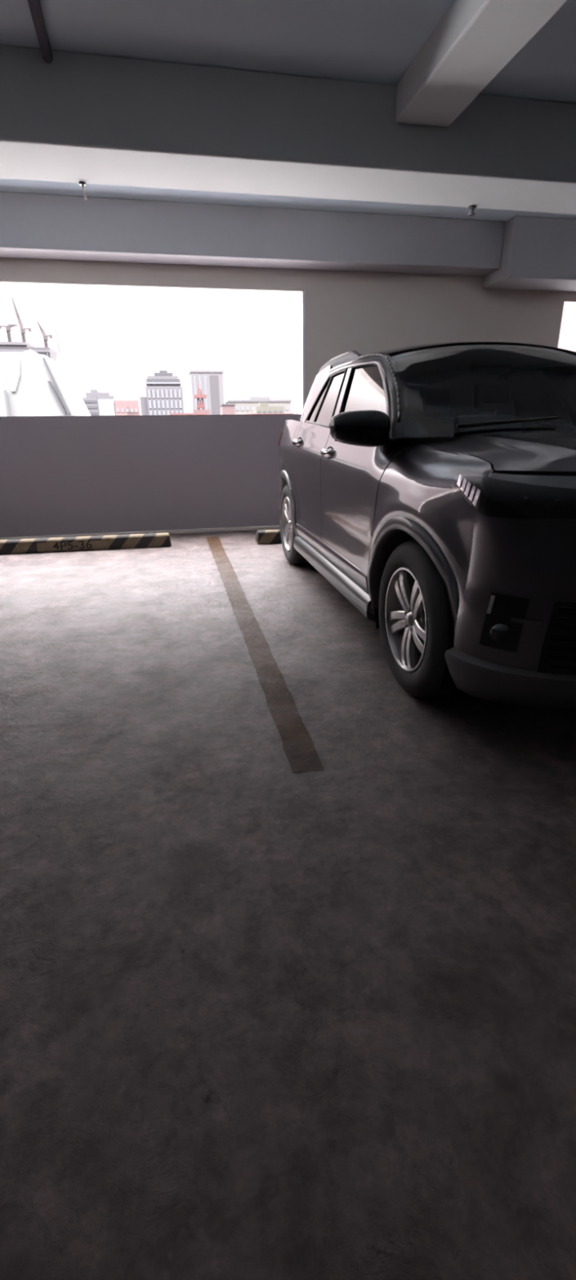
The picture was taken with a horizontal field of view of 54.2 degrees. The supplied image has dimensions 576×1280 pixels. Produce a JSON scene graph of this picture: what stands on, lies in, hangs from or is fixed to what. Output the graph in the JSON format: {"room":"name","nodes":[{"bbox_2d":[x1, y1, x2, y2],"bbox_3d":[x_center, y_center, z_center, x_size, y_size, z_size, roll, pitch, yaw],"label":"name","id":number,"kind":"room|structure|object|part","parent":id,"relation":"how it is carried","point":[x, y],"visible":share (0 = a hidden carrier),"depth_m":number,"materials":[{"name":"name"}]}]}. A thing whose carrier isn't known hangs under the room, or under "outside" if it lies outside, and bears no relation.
{"room":"parking garage","nodes":[
{"label":"parking garage","id":0,"kind":"room"},
{"bbox_2d":[0,413,301,537],"bbox_3d":[-1.281,-1.794,6.136,24.000,1.214,0.200,-5,21,-10],"label":"wall","id":1,"kind":"structure","parent":0,"point":[71,474],"depth_m":5.97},
{"bbox_2d":[0,524,279,539],"bbox_3d":[-1.248,-1.197,6.223,24.000,0.035,0.070,-5,21,-10],"label":"trim","id":2,"kind":"structure","parent":1,"relation":"attached to","point":[273,526],"depth_m":6.20,"materials":[{"name":"grey concrete"}]},
{"bbox_2d":[297,291,305,413],"bbox_3d":[0.145,-3.014,5.975,0.025,1.148,0.217,-5,21,-10],"label":"trim","id":3,"kind":"structure","parent":1,"relation":"attached to","point":[301,297],"depth_m":5.92,"materials":[{"name":"white"}]},
{"bbox_2d":[0,257,304,295],"bbox_3d":[-2.195,-3.634,5.237,4.780,0.588,0.198,-5,21,-10],"label":"lintel","id":4,"kind":"object","parent":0,"point":[14,272],"visible":0.22,"depth_m":5.39,"materials":[{"name":"grey concrete"}]},
{"bbox_2d":[0,528,575,1279],"bbox_3d":[0.236,1.573,-0.578,24.000,0.300,15.750,-5,21,-10],"label":"floor","id":5,"kind":"structure","parent":0,"point":[260,1019],"depth_m":1.29,"materials":[{"name":"concrete"}]},
{"bbox_2d":[0,532,171,554],"bbox_3d":[-2.131,-0.925,5.424,1.974,0.120,0.153,-4,21,-10],"label":"wheel stop","id":6,"kind":"object","parent":5,"relation":"on","point":[14,546],"visible":1,"depth_m":5.40,"materials":[{"name":"black"}]},
{"bbox_3d":[-2.052,-0.899,5.375,0.640,0.080,0.004,-4,14,-10],"label":"number panel","id":7,"kind":"part","parent":6,"relation":"part of","materials":[{"name":"paint"}]},
{"bbox_2d":[205,536,323,773],"bbox_3d":[-0.367,-0.327,3.972,0.138,0.001,4.450,-5,21,-10],"label":"parking line","id":8,"kind":"object","parent":5,"relation":"on","point":[299,748],"visible":1,"depth_m":2.64,"materials":[{"name":"yellow paint"}]},
{"bbox_2d":[255,528,281,544],"bbox_3d":[0.651,-1.112,5.825,1.974,0.120,0.148,-5,21,-10],"label":"wheel stop","id":9,"kind":"object","parent":5,"relation":"on","point":[263,536],"visible":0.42,"depth_m":5.61,"materials":[{"name":"concrete"}]},
{"bbox_2d":[277,341,575,707],"bbox_3d":[1.051,-1.006,3.530,2.066,1.557,4.070,-5,21,-10],"label":"car","id":10,"kind":"object","parent":5,"relation":"on","point":[432,486],"visible":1,"depth_m":2.38,"materials":[{"name":"grey paint"}]},
{"bbox_3d":[0.005,-1.470,4.591,0.110,0.608,0.794,-4,21,-8],"label":"quarter panel","id":11,"kind":"part","parent":10,"relation":"part of","materials":[{"name":"grey paint"}]},
{"bbox_3d":[0.063,-1.425,4.063,0.058,0.042,0.210,-5,21,-10],"label":"door handle","id":12,"kind":"part","parent":10,"relation":"part of","materials":[{"name":"silver metal"}]},
{"bbox_3d":[0.156,-1.071,3.891,0.090,0.816,0.866,-5,21,-10],"label":"door","id":13,"kind":"part","parent":10,"relation":"part of","materials":[{"name":"grey paint"}]},
{"bbox_2d":[307,377,330,421],"bbox_3d":[0.217,-1.670,3.920,0.136,0.305,0.245,-5,21,-10],"label":"window","id":14,"kind":"structure","parent":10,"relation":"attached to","point":[324,383],"depth_m":3.92,"materials":[{"name":"clear glass"}]},
{"bbox_3d":[0.225,-1.096,3.296,0.058,0.042,0.210,-5,21,-10],"label":"door handle","id":15,"kind":"part","parent":10,"relation":"part of","materials":[{"name":"silver metal"}]},
{"bbox_3d":[0.244,-0.457,3.579,0.060,0.130,1.735,-5,21,-10],"label":"sill","id":16,"kind":"part","parent":10,"relation":"part of","materials":[{"name":"grey metal"}]},
{"bbox_3d":[0.347,-1.953,4.009,0.102,0.090,1.281,-5,21,-10],"label":"roof rail","id":17,"kind":"part","parent":10,"relation":"part of","materials":[{"name":"grey metal"}]},
{"bbox_3d":[0.375,-1.762,3.598,0.065,0.056,0.721,-5,21,-10],"label":"roof rail","id":18,"kind":"part","parent":10,"relation":"part of","materials":[{"name":"silver metal"}]},
{"bbox_2d":[329,409,390,447],"bbox_3d":[0.323,-0.938,2.502,0.256,0.157,0.135,-5,21,-10],"label":"mirror","id":19,"kind":"object","parent":10,"relation":"attached to","point":[361,428],"depth_m":2.46,"materials":[{"name":"black plastic"}]},
{"bbox_3d":[0.413,-1.355,3.152,0.110,0.410,1.667,-3,21,-5],"label":"door frame","id":20,"kind":"part","parent":10,"relation":"part of","materials":[{"name":"grey paint"}]},
{"bbox_3d":[0.380,-0.735,3.055,0.164,0.775,1.058,-5,21,-10],"label":"door","id":21,"kind":"part","parent":10,"relation":"part of","materials":[{"name":"grey paint"}]},
{"bbox_3d":[0.482,-1.307,2.872,0.060,0.368,1.045,-1,21,-2],"label":"windscreen moulding","id":22,"kind":"part","parent":10,"relation":"part of","materials":[{"name":"grey plastic"}]},
{"bbox_3d":[0.648,-1.165,3.651,0.480,0.536,0.270,-5,21,-10],"label":"backrest","id":23,"kind":"part","parent":10,"relation":"part of","materials":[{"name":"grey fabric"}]},
{"bbox_3d":[1.251,-0.890,2.498,1.517,0.058,0.218,-5,21,-10],"label":"cowl panel","id":24,"kind":"part","parent":10,"relation":"part of","materials":[{"name":"black plastic"}]},
{"bbox_2d":[486,595,494,613],"bbox_3d":[0.659,-0.115,1.831,0.013,0.061,0.016,-17,26,-36],"label":"light","id":25,"kind":"object","parent":10,"relation":"attached to","point":[491,600],"depth_m":1.83,"materials":[{"name":"grey plastic"}]},
{"bbox_2d":[488,622,508,643],"bbox_3d":[0.688,-0.022,1.824,0.068,0.067,0.013,5,22,14],"label":"fog lamp","id":26,"kind":"object","parent":10,"relation":"attached to","point":[498,632],"depth_m":1.82,"materials":[{"name":"grey"}]},
{"bbox_3d":[0.706,-0.418,1.702,0.040,0.040,0.011,3,21,10],"label":"lamp bulb","id":27,"kind":"part","parent":10,"relation":"part of","materials":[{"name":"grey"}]},
{"bbox_3d":[0.747,-0.058,1.772,0.089,0.013,0.009,11,24,28],"label":"air curtain trim","id":28,"kind":"part","parent":10,"relation":"part of","materials":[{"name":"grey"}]},
{"bbox_2d":[525,520,575,527],"bbox_3d":[1.428,-0.385,1.764,1.417,0.013,0.155,-5,21,-10],"label":"grille","id":29,"kind":"object","parent":10,"relation":"attached to","point":[528,523],"depth_m":1.67,"materials":[{"name":"grey plastic"}]},
{"bbox_3d":[0.777,-0.404,1.663,0.040,0.040,0.011,3,21,10],"label":"lamp bulb","id":30,"kind":"part","parent":10,"relation":"part of","materials":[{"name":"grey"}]},
{"bbox_2d":[536,600,575,675],"bbox_3d":[1.442,-0.043,1.841,1.299,0.240,0.100,-5,21,-10],"label":"grille","id":31,"kind":"object","parent":10,"relation":"attached to","point":[556,627],"depth_m":1.75,"materials":[{"name":"black plastic"}]},
{"bbox_2d":[0,0,575,222],"bbox_3d":[0.201,-1.461,-1.741,24.000,0.300,15.750,-5,21,-10],"label":"ceiling","id":32,"kind":"structure","parent":0,"point":[364,41],"depth_m":2.90,"materials":[{"name":"grey concrete"}]},
{"bbox_2d":[27,0,53,63],"bbox_3d":[-0.916,-2.557,1.667,0.050,0.050,2.803,-6,22,-13],"label":"conduit","id":33,"kind":"object","parent":32,"relation":"attached to","point":[35,7],"visible":1,"depth_m":2.71,"materials":[{"name":"grey metal"}]},
{"bbox_2d":[0,191,504,275],"bbox_3d":[-5.457,-3.356,4.349,15.420,0.400,0.330,-5,21,-10],"label":"beam","id":34,"kind":"structure","parent":32,"relation":"attached to","point":[33,225],"depth_m":5.15,"materials":[{"name":"paint"}]},
{"bbox_2d":[0,44,575,214],"bbox_3d":[-0.863,-3.017,3.326,24.000,0.400,0.540,-5,21,-10],"label":"ceiling beam","id":35,"kind":"structure","parent":32,"relation":"attached to","point":[73,117],"depth_m":3.28,"materials":[{"name":"grey concrete"}]},
{"bbox_2d":[79,181,87,199],"bbox_3d":[-1.296,-2.846,3.570,0.040,0.087,0.039,-5,21,-10],"label":"pipe stub","id":36,"kind":"object","parent":35,"relation":"attached to","point":[82,184],"visible":1,"depth_m":3.56,"materials":[{"name":"white metal"}]},
{"bbox_2d":[467,204,475,216],"bbox_3d":[1.314,-3.069,4.027,0.054,0.052,0.054,-5,21,-10],"label":"sprinkler head","id":37,"kind":"object","parent":35,"relation":"attached to","point":[471,207],"visible":1,"depth_m":4.02},
{"bbox_2d":[395,0,567,127],"bbox_3d":[2.083,-0.890,-2.618,0.340,0.180,13.000,-5,21,-10],"label":"cross beam","id":38,"kind":"structure","parent":32,"relation":"attached to","point":[473,40],"depth_m":2.76,"materials":[{"name":"grey concrete"}]},
{"bbox_2d":[304,269,564,401],"bbox_3d":[1.592,-3.409,6.141,2.935,1.736,0.200,-5,21,-10],"label":"wall pier","id":39,"kind":"object","parent":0,"point":[364,313],"visible":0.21,"depth_m":5.96,"materials":[{"name":"grey concrete"}]},
{"bbox_2d":[482,215,575,291],"bbox_3d":[2.990,-3.970,5.848,1.780,0.510,0.500,-5,21,-10],"label":"beam","id":40,"kind":"structure","parent":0,"point":[538,253],"depth_m":5.55,"materials":[{"name":"paint"}]},
{"bbox_2d":[563,291,575,305],"bbox_3d":[4.095,-4.144,6.402,2.185,0.605,0.198,-5,21,-10],"label":"lintel","id":41,"kind":"object","parent":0,"point":[570,296],"visible":0.2,"depth_m":6.22,"materials":[{"name":"grey concrete"}]},
{"label":"outside","id":42,"kind":"structure","parent":0,"visible":0},
{"bbox_3d":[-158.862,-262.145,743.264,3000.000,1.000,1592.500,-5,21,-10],"label":"ground","id":43,"kind":"structure","parent":42,"visible":0},
{"bbox_2d":[0,342,57,361],"bbox_3d":[-102.220,-80.481,203.531,42.300,45.000,30.500,-5,21,-10],"label":"frame","id":44,"kind":"object","parent":43,"relation":"on","point":[4,346],"visible":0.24,"depth_m":184.79,"materials":[{"name":"white metal"}]},
{"bbox_2d":[0,324,17,342],"bbox_3d":[-92.773,-101.882,187.868,6.007,6.048,1.000,-5,21,-10],"label":"tower crane","id":45,"kind":"object","parent":44,"relation":"on","point":[7,327],"visible":0.81,"depth_m":187.12,"materials":[{"name":"metal"}]},
{"bbox_2d":[11,297,31,342],"bbox_3d":[-90.099,-108.023,191.564,4.621,14.812,1.000,-5,21,-10],"label":"tower crane","id":46,"kind":"object","parent":44,"relation":"on","point":[22,329],"visible":0.77,"depth_m":191.87,"materials":[{"name":"metal"}]},
{"bbox_2d":[36,320,52,347],"bbox_3d":[-81.663,-102.664,189.970,4.127,8.564,1.000,-5,21,-10],"label":"tower crane","id":47,"kind":"object","parent":44,"relation":"on","point":[45,336],"visible":0.88,"depth_m":189.84,"materials":[{"name":"metal"}]},
{"bbox_2d":[0,349,90,416],"bbox_3d":[-59.609,-39.569,113.422,38.600,32.200,25.000,-5,21,-10],"label":"white hall","id":48,"kind":"object","parent":43,"relation":"on","point":[33,384],"visible":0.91,"depth_m":103.43,"materials":[{"name":"stone"}]},
{"bbox_3d":[-49.376,-47.831,101.836,2.600,5.300,0.490,-5,21,-10],"label":"gable panel","id":49,"kind":"part","parent":48,"relation":"part of","materials":[{"name":"white"}]},
{"bbox_2d":[81,390,116,415],"bbox_3d":[-61.490,-66.207,186.301,11.200,29.800,12.150,-5,21,-10],"label":"block","id":50,"kind":"object","parent":43,"relation":"on","point":[97,403],"visible":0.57,"depth_m":177.88,"materials":[{"name":"concrete"}]},
{"bbox_2d":[85,390,111,397],"bbox_3d":[-60.671,-78.740,180.694,7.000,2.400,6.000,-5,21,-10],"label":"plant","id":51,"kind":"object","parent":50,"relation":"on","point":[94,393],"depth_m":177.90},
{"bbox_2d":[114,400,141,415],"bbox_3d":[-52.309,-65.742,189.280,7.400,26.600,14.650,-5,21,-10],"label":"block","id":52,"kind":"object","parent":43,"relation":"on","point":[122,407],"visible":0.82,"depth_m":179.01,"materials":[{"name":"pink"}]},
{"bbox_2d":[139,370,183,415],"bbox_3d":[-62.036,-109.839,280.833,20.200,43.600,16.300,-5,21,-10],"label":"office block","id":53,"kind":"object","parent":43,"relation":"on","point":[164,395],"visible":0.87,"depth_m":270.18,"materials":[{"name":"concrete"}]},
{"bbox_2d":[154,370,172,376],"bbox_3d":[-60.376,-129.006,273.508,8.500,2.600,9.000,-5,21,-10],"label":"plant","id":54,"kind":"object","parent":53,"relation":"on","point":[162,373],"depth_m":269.39,"materials":[{"name":"stone"}]},
{"bbox_2d":[192,381,209,414],"bbox_3d":[-21.213,-48.707,140.609,5.462,29.058,5.462,-5,21,-10],"label":"lattice tower","id":55,"kind":"structure","parent":43,"relation":"on","point":[197,396],"depth_m":136.52,"materials":[{"name":"metal"}]},
{"bbox_2d":[188,370,224,414],"bbox_3d":[-46.703,-131.076,330.586,18.500,47.300,16.400,-5,21,-10],"label":"tower block","id":56,"kind":"object","parent":43,"relation":"on","point":[210,382],"visible":0.48,"depth_m":318.27,"materials":[{"name":"concrete"}]},
{"bbox_2d":[219,404,235,414],"bbox_3d":[-26.189,-89.518,249.376,5.800,27.400,10.300,-5,21,-10],"label":"block","id":57,"kind":"object","parent":43,"relation":"on","point":[225,409],"visible":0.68,"depth_m":240.89,"materials":[{"name":"concrete"}]},
{"bbox_2d":[168,413,293,414],"bbox_3d":[-13.386,-44.056,138.457,29.000,21.650,10.300,-5,21,-10],"label":"roofs","id":58,"kind":"structure","parent":43,"relation":"on","point":[170,413],"depth_m":128.53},
{"bbox_2d":[224,396,291,414],"bbox_3d":[-15.108,-107.809,290.599,31.800,31.800,14.400,-5,21,-10],"label":"block","id":59,"kind":"object","parent":43,"relation":"on","point":[242,406],"visible":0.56,"depth_m":279.78,"materials":[{"name":"concrete"}]},
{"bbox_2d":[248,396,270,399],"bbox_3d":[-14.623,-121.575,284.587,10.000,1.800,8.000,-5,21,-10],"label":"plant","id":60,"kind":"object","parent":59,"relation":"on","point":[251,397],"depth_m":280.87,"materials":[{"name":"concrete"}]},
{"bbox_2d":[252,402,284,413],"bbox_3d":[-7.349,-76.105,214.943,10.300,26.600,10.200,-5,21,-10],"label":"block","id":61,"kind":"object","parent":43,"relation":"on","point":[263,408],"visible":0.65,"depth_m":206.85,"materials":[{"name":"concrete"}]},
{"bbox_2d":[257,402,267,406],"bbox_3d":[-9.121,-87.406,209.273,3.000,1.400,4.000,-5,21,-10],"label":"plant","id":62,"kind":"object","parent":61,"relation":"on","point":[260,404],"depth_m":207.46,"materials":[{"name":"beige"}]}
]}

